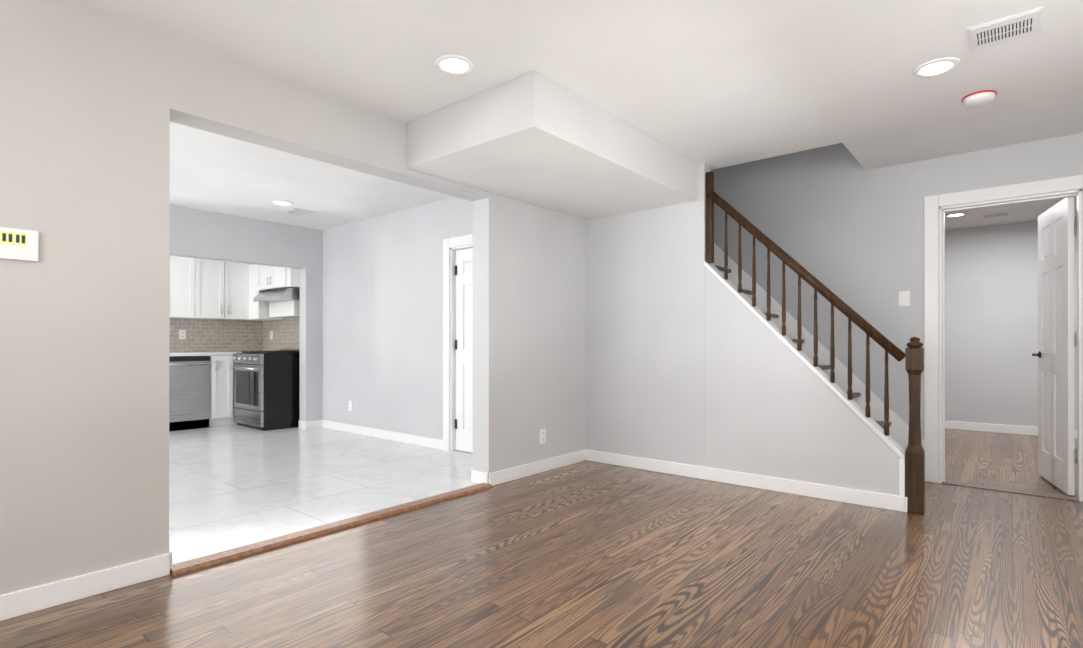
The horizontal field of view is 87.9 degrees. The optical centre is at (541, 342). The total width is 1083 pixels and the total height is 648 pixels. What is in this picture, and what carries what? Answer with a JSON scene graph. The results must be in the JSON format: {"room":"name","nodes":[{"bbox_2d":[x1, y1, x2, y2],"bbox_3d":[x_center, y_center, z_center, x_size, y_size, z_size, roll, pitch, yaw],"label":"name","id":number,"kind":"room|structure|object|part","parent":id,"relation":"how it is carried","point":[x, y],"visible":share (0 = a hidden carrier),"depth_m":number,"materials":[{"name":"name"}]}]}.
{"room":"empty living room","nodes":[
{"label":"empty living room","id":0,"kind":"room"},
{"bbox_2d":[170,205,322,420],"bbox_3d":[-4.452,-0.161,4.748,0.150,2.400,5.450,0,0,40],"label":"wall","id":1,"kind":"structure","parent":0,"point":[200,234],"depth_m":6.41,"materials":[{"name":"paint"}]},
{"bbox_2d":[0,0,585,594],"bbox_3d":[-1.048,-1.464,3.381,0.170,5.000,6.520,0,0,40],"label":"wall","id":2,"kind":"structure","parent":0,"point":[94,104],"depth_m":2.39,"materials":[{"name":"paint"}]},
{"bbox_2d":[0,227,37,261],"bbox_3d":[-1.980,-0.369,2.112,0.024,0.115,0.130,0,0,40],"label":"thermostat","id":3,"kind":"object","parent":2,"relation":"attached to","point":[18,244],"visible":1,"depth_m":2.11,"materials":[{"name":"white plastic"}]},
{"bbox_2d":[0,550,171,620],"bbox_3d":[-2.351,0.985,1.679,0.018,0.095,2.184,0,0,40],"label":"baseboard","id":4,"kind":"structure","parent":2,"relation":"attached to","point":[34,599],"depth_m":2.26,"materials":[{"name":"white wood"}]},
{"bbox_2d":[170,481,492,575],"bbox_3d":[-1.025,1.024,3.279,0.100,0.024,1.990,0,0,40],"label":"trim","id":5,"kind":"structure","parent":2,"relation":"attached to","point":[221,557],"depth_m":3.00,"materials":[{"name":"brown wood"}]},
{"bbox_2d":[484,449,587,485],"bbox_3d":[-0.004,0.991,4.482,0.018,0.095,1.184,0,0,40],"label":"baseboard","id":6,"kind":"structure","parent":2,"relation":"attached to","point":[495,478],"depth_m":4.41,"materials":[{"name":"white wood"}]},
{"bbox_2d":[539,429,545,443],"bbox_3d":[0.010,0.753,4.500,0.009,0.116,0.072,0,0,40],"label":"outlet","id":7,"kind":"object","parent":2,"relation":"attached to","point":[542,436],"visible":1,"depth_m":4.49,"materials":[{"name":"white plastic"}]},
{"bbox_2d":[169,424,472,556],"bbox_3d":[-3.747,1.070,4.233,5.070,0.095,5.570,0,0,40],"label":"floor","id":8,"kind":"structure","parent":0,"point":[231,483],"depth_m":4.28,"materials":[{"name":"white tile"}]},
{"bbox_2d":[169,356,209,431],"bbox_3d":[-4.382,0.597,6.696,0.636,0.859,0.610,0,0,40],"label":"dishwasher","id":9,"kind":"object","parent":8,"relation":"on","point":[189,392],"visible":0.54,"depth_m":6.58,"materials":[{"name":"silver metal"}]},
{"bbox_3d":[-4.146,0.255,6.499,0.022,0.021,0.570,0,0,40],"label":"handle","id":10,"kind":"part","parent":9,"relation":"part of","materials":[{"name":"silver metal"}]},
{"bbox_2d":[209,355,232,426],"bbox_3d":[-4.132,0.596,7.052,0.620,0.864,0.247,0,0,40],"label":"base cabinet","id":11,"kind":"object","parent":8,"relation":"on","point":[222,407],"depth_m":6.86,"materials":[{"name":"white wood"}]},
{"bbox_2d":[233,363,236,423],"bbox_3d":[-3.870,0.596,7.366,0.620,0.864,0.682,0,0,40],"label":"base cabinet","id":12,"kind":"object","parent":8,"relation":"on","point":[233,363],"depth_m":6.97,"materials":[{"name":"white wood"}]},
{"bbox_2d":[169,351,241,355],"bbox_3d":[-4.438,0.143,6.685,0.606,0.040,2.441,0,0,40],"label":"countertop","id":13,"kind":"structure","parent":12,"relation":"on","point":[200,353],"depth_m":6.74,"materials":[{"name":"white stone"}]},
{"bbox_2d":[230,349,299,430],"bbox_3d":[-3.344,0.558,6.920,0.760,0.939,0.670,0,0,40],"label":"range","id":14,"kind":"object","parent":8,"relation":"on","point":[266,390],"visible":0.9,"depth_m":6.66,"materials":[{"name":"black metal"}]},
{"bbox_3d":[-3.539,0.249,6.687,0.640,0.140,0.062,0,0,40],"label":"handle","id":15,"kind":"part","parent":14,"relation":"part of","materials":[{"name":"silver metal"}]},
{"bbox_2d":[322,197,472,439],"bbox_3d":[-1.747,-0.158,6.624,5.070,2.400,0.900,0,0,40],"label":"wall","id":16,"kind":"structure","parent":0,"point":[382,322],"depth_m":5.92,"materials":[{"name":"paint"}]},
{"bbox_2d":[257,265,299,291],"bbox_3d":[-3.198,-0.889,7.030,0.850,0.455,0.339,0,0,40],"label":"upper cabinet","id":17,"kind":"object","parent":16,"relation":"attached to","point":[268,277],"depth_m":6.84,"materials":[{"name":"white wood"}]},
{"bbox_2d":[348,400,351,410],"bbox_3d":[-2.174,0.722,6.386,0.072,0.116,0.009,0,0,40],"label":"outlet","id":18,"kind":"object","parent":16,"relation":"attached to","point":[349,405],"visible":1,"depth_m":6.39,"materials":[{"name":"white plastic"}]},
{"bbox_2d":[320,420,442,449],"bbox_3d":[-1.791,0.979,6.063,2.240,0.095,0.014,0,0,40],"label":"baseboard","id":19,"kind":"structure","parent":16,"relation":"attached to","point":[398,437],"depth_m":5.93,"materials":[{"name":"white wood"}]},
{"bbox_2d":[443,234,472,450],"bbox_3d":[-0.519,0.029,5.077,0.980,2.020,0.136,0,0,40],"label":"door frame","id":20,"kind":"structure","parent":16,"relation":"attached to","point":[448,243],"depth_m":5.29,"materials":[{"name":"white wood"}]},
{"bbox_2d":[455,248,472,452],"bbox_3d":[-0.516,0.074,5.081,0.755,1.885,0.040,0,0,40],"label":"room door","id":21,"kind":"structure","parent":16,"relation":"in","point":[463,349],"depth_m":5.24,"materials":[{"name":"white wood"}]},
{"bbox_2d":[0,429,1082,647],"bbox_3d":[1.872,1.076,3.071,4.700,0.080,9.800,0,0,40],"label":"floor","id":22,"kind":"structure","parent":0,"point":[587,554],"depth_m":2.47,"materials":[{"name":"brown wood"}]},
{"bbox_2d":[704,171,924,514],"bbox_3d":[1.607,-0.239,4.591,2.611,2.556,1.012,0,0,40],"label":"staircase","id":23,"kind":"structure","parent":22,"relation":"on","point":[788,396],"depth_m":3.92,"materials":[{"name":"paint"}]},
{"bbox_3d":[1.280,-0.948,4.274,0.048,0.688,0.048,0,0,40],"label":"post","id":24,"kind":"part","parent":23,"relation":"part of","materials":[{"name":"brown wood"}]},
{"bbox_3d":[1.760,-0.516,3.872,1.281,1.274,0.064,0,0,40],"label":"handrail","id":25,"kind":"part","parent":23,"relation":"part of","materials":[{"name":"brown wood"}]},
{"bbox_2d":[406,71,697,219],"bbox_3d":[0.178,-1.223,3.894,1.050,0.280,1.920,0,0,40],"label":"ceiling","id":26,"kind":"structure","parent":0,"point":[535,138],"depth_m":3.40,"materials":[{"name":"paint"}]},
{"bbox_2d":[69,0,1082,229],"bbox_3d":[-1.420,-1.464,3.223,9.940,0.200,7.000,0,0,40],"label":"ceiling","id":27,"kind":"structure","parent":0,"point":[714,84],"depth_m":2.82,"materials":[{"name":"paint"}]},
{"bbox_2d":[271,200,292,204],"bbox_3d":[-2.521,-1.354,5.461,0.196,0.009,0.196,0,0,40],"label":"recessed light","id":28,"kind":"object","parent":27,"relation":"in","point":[280,202],"visible":1,"depth_m":5.45,"materials":[{"name":"white plastic"}]},
{"bbox_2d":[281,208,315,215],"bbox_3d":[-2.526,-1.352,5.844,0.250,0.013,0.250,0,0,40],"label":"ceiling vent","id":29,"kind":"object","parent":27,"relation":"in","point":[296,211],"visible":1,"depth_m":5.82,"materials":[{"name":"white"}]},
{"bbox_2d":[434,54,473,74],"bbox_3d":[-0.428,-1.359,2.757,0.196,0.009,0.196,0,0,40],"label":"recessed light","id":30,"kind":"object","parent":27,"relation":"in","point":[454,64],"visible":1,"depth_m":2.75,"materials":[{"name":"white plastic"}]},
{"bbox_2d":[912,57,959,76],"bbox_3d":[1.955,-1.359,2.784,0.196,0.009,0.196,0,0,40],"label":"recessed light","id":31,"kind":"object","parent":27,"relation":"in","point":[935,67],"visible":1,"depth_m":2.77,"materials":[{"name":"white plastic"}]},
{"bbox_2d":[962,90,996,106],"bbox_3d":[2.426,-1.344,3.114,0.154,0.040,0.154,0,0,40],"label":"smoke detector","id":32,"kind":"object","parent":27,"relation":"attached to","point":[979,98],"visible":1,"depth_m":3.08,"materials":[{"name":"white plastic"}]},
{"bbox_2d":[966,7,1042,51],"bbox_3d":[2.024,-1.359,2.458,0.250,0.013,0.250,0,0,40],"label":"ceiling vent","id":33,"kind":"object","parent":27,"relation":"in","point":[1007,29],"visible":1,"depth_m":2.44,"materials":[{"name":"white metal"}]},
{"bbox_2d":[586,163,710,466],"bbox_3d":[1.170,-1.462,4.394,2.270,5.000,0.120,0,0,40],"label":"wall","id":34,"kind":"structure","parent":0,"point":[645,354],"depth_m":4.54,"materials":[{"name":"paint"}]},
{"bbox_2d":[588,450,907,512],"bbox_3d":[1.306,0.990,4.185,2.399,0.095,0.018,0,0,40],"label":"baseboard","id":35,"kind":"structure","parent":34,"relation":"attached to","point":[834,493],"depth_m":3.97,"materials":[{"name":"white wood"}]},
{"bbox_2d":[711,133,1082,439],"bbox_3d":[2.808,-1.462,4.326,4.870,5.000,0.120,0,0,40],"label":"wall","id":36,"kind":"structure","parent":0,"point":[842,223],"depth_m":4.48,"materials":[{"name":"paint"}]},
{"bbox_2d":[899,291,909,305],"bbox_3d":[2.762,-0.332,4.277,0.072,0.116,0.012,0,0,40],"label":"light switch","id":37,"kind":"object","parent":36,"relation":"attached to","point":[904,298],"visible":1,"depth_m":4.27,"materials":[{"name":"white plastic"}]},
{"bbox_2d":[924,175,1082,501],"bbox_3d":[3.258,-0.025,3.937,0.945,2.125,0.136,0,0,40],"label":"door frame","id":38,"kind":"structure","parent":36,"relation":"attached to","point":[933,204],"depth_m":4.14,"materials":[{"name":"white wood"}]},
{"bbox_2d":[942,479,1078,501],"bbox_3d":[3.263,1.033,3.941,0.729,0.008,0.140,0,0,40],"label":"trim","id":39,"kind":"structure","parent":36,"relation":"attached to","point":[1017,491],"depth_m":3.90,"materials":[{"name":"brown wood"}]},
{"bbox_2d":[1032,197,1076,495],"bbox_3d":[3.712,0.023,4.061,0.128,2.005,0.701,0,0,29],"label":"hall door","id":40,"kind":"structure","parent":36,"relation":"in","point":[1055,354],"depth_m":3.97,"materials":[{"name":"white wood"}]},
{"bbox_3d":[3.829,0.096,4.274,0.128,0.052,0.136,0,0,29],"label":"handle","id":41,"kind":"part","parent":40,"relation":"part of","materials":[{"name":"black metal"}]},
{"bbox_2d":[945,216,1076,429],"bbox_3d":[5.407,-0.158,6.439,3.600,2.400,0.100,0,0,40],"label":"wall","id":42,"kind":"structure","parent":0,"point":[991,320],"depth_m":6.49,"materials":[{"name":"paint"}]},
{"bbox_2d":[945,421,1076,438],"bbox_3d":[5.370,0.995,6.393,3.400,0.095,0.014,0,0,40],"label":"baseboard","id":43,"kind":"structure","parent":42,"relation":"attached to","point":[1009,429],"depth_m":6.49,"materials":[{"name":"white wood"}]},
{"bbox_2d":[945,196,1076,229],"bbox_3d":[4.386,-1.460,5.222,3.400,0.200,3.280,0,0,40],"label":"ceiling","id":44,"kind":"structure","parent":0,"point":[1025,212],"depth_m":5.97,"materials":[{"name":"paint"}]},
{"bbox_2d":[945,213,966,216],"bbox_3d":[4.405,-1.353,5.976,0.196,0.009,0.196,0,0,40],"label":"recessed light","id":45,"kind":"object","parent":44,"relation":"in","point":[954,214],"visible":0.96,"depth_m":5.96,"materials":[{"name":"white plastic"}]},
{"bbox_2d":[981,211,1010,218],"bbox_3d":[4.838,-1.352,5.979,0.250,0.013,0.250,0,0,40],"label":"ceiling vent","id":46,"kind":"object","parent":44,"relation":"in","point":[996,214],"visible":1,"depth_m":5.95,"materials":[{"name":"white metal"}]},
{"bbox_3d":[-5.683,-0.159,5.778,0.120,2.400,5.450,0,0,40],"label":"wall","id":47,"kind":"structure","parent":0,"visible":0},
{"bbox_2d":[169,256,200,318],"bbox_3d":[-4.583,-0.707,6.732,0.340,0.820,0.781,0,0,40],"label":"upper cabinet","id":48,"kind":"object","parent":47,"relation":"attached to","point":[185,272],"depth_m":6.80,"materials":[{"name":"white wood"}]},
{"bbox_2d":[169,318,260,351],"bbox_3d":[-4.671,-0.277,6.887,0.008,0.800,2.450,0,0,40],"label":"backsplash","id":49,"kind":"structure","parent":47,"relation":"attached to","point":[205,335],"depth_m":7.35,"materials":[{"name":"beige tile"}]},
{"bbox_2d":[179,330,185,338],"bbox_3d":[-4.514,-0.097,7.061,0.009,0.116,0.072,0,0,40],"label":"electrical outlet","id":50,"kind":"object","parent":49,"relation":"attached to","point":[182,334],"visible":1,"depth_m":7.06,"materials":[{"name":"white plastic"}]},
{"bbox_2d":[201,259,244,319],"bbox_3d":[-4.174,-0.706,7.222,0.340,0.820,0.725,0,0,40],"label":"upper cabinet","id":51,"kind":"object","parent":47,"relation":"attached to","point":[210,289],"depth_m":7.12,"materials":[{"name":"white wood"}]},
{"bbox_2d":[245,263,282,319],"bbox_3d":[-3.616,-0.706,7.378,0.358,0.820,0.341,0,0,40],"label":"upper cabinet","id":52,"kind":"object","parent":47,"relation":"attached to","point":[253,310],"depth_m":7.30,"materials":[{"name":"white wood"}]},
{"bbox_2d":[253,287,299,317],"bbox_3d":[-3.249,-0.489,7.035,0.756,0.335,0.381,0,0,40],"label":"range hood","id":53,"kind":"object","parent":52,"relation":"attached to","point":[284,302],"visible":0.85,"depth_m":6.90,"materials":[{"name":"silver metal"}]},
{"bbox_2d":[261,317,299,350],"bbox_3d":[-3.316,-0.276,7.345,1.440,0.800,0.008,0,0,40],"label":"backsplash","id":54,"kind":"structure","parent":47,"relation":"attached to","point":[286,332],"depth_m":7.45,"materials":[{"name":"beige tile"}]}
]}

